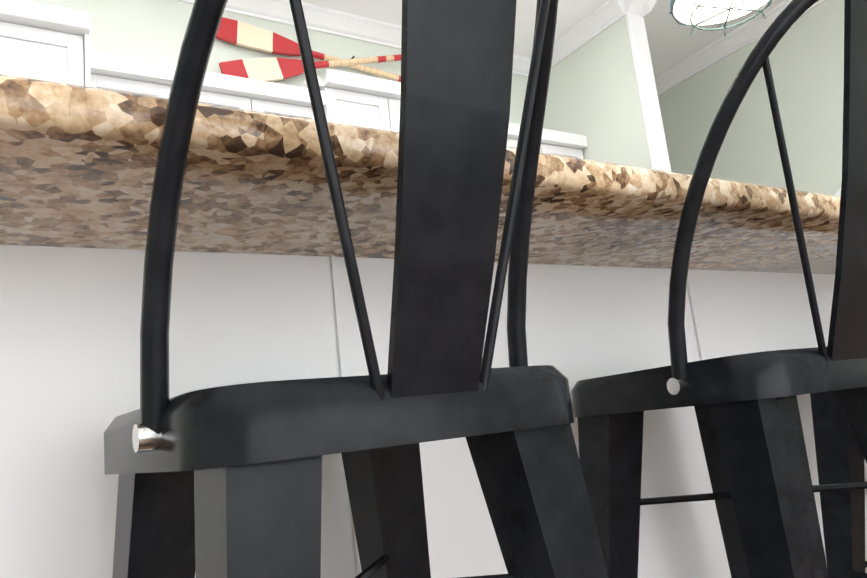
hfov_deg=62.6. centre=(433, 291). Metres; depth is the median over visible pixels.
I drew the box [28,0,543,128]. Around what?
wall
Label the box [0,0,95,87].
tall cabinet
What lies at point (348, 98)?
upper cabinet
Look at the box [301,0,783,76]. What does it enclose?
ceiling
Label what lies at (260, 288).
kitchen island
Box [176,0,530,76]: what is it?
crown molding
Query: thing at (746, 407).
stool
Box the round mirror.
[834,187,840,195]
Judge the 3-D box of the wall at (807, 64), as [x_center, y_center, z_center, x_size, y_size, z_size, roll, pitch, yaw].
[3.600,-0.813,2.898,0.120,3.080,6.640,0,-13,-32]
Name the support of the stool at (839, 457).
on the floor
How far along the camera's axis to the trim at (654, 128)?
4.34 m
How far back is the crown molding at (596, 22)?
4.61 m
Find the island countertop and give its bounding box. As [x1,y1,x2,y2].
[0,74,840,273]
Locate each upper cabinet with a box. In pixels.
[96,53,313,119]
[303,68,400,131]
[506,123,587,158]
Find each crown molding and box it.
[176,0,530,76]
[551,0,639,67]
[636,0,656,16]
[654,0,826,94]
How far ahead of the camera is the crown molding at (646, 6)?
4.45 m
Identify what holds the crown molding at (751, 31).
attached to the wall at (807, 64)
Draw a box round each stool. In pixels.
[104,0,607,577]
[571,0,866,577]
[810,390,866,577]
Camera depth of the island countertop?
0.79 m
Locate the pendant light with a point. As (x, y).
(695, 13)
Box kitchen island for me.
[0,242,866,577]
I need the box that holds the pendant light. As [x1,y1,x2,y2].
[669,0,771,36]
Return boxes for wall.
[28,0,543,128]
[544,15,671,171]
[658,0,843,194]
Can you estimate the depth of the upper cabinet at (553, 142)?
4.58 m
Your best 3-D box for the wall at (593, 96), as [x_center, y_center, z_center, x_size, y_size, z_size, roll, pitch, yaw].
[1.178,-0.231,4.553,0.120,3.080,0.860,0,-13,-32]
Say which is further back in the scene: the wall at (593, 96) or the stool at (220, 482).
the wall at (593, 96)
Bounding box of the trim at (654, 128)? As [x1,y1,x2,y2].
[625,13,670,171]
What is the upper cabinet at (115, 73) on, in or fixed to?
attached to the wall at (145, 30)

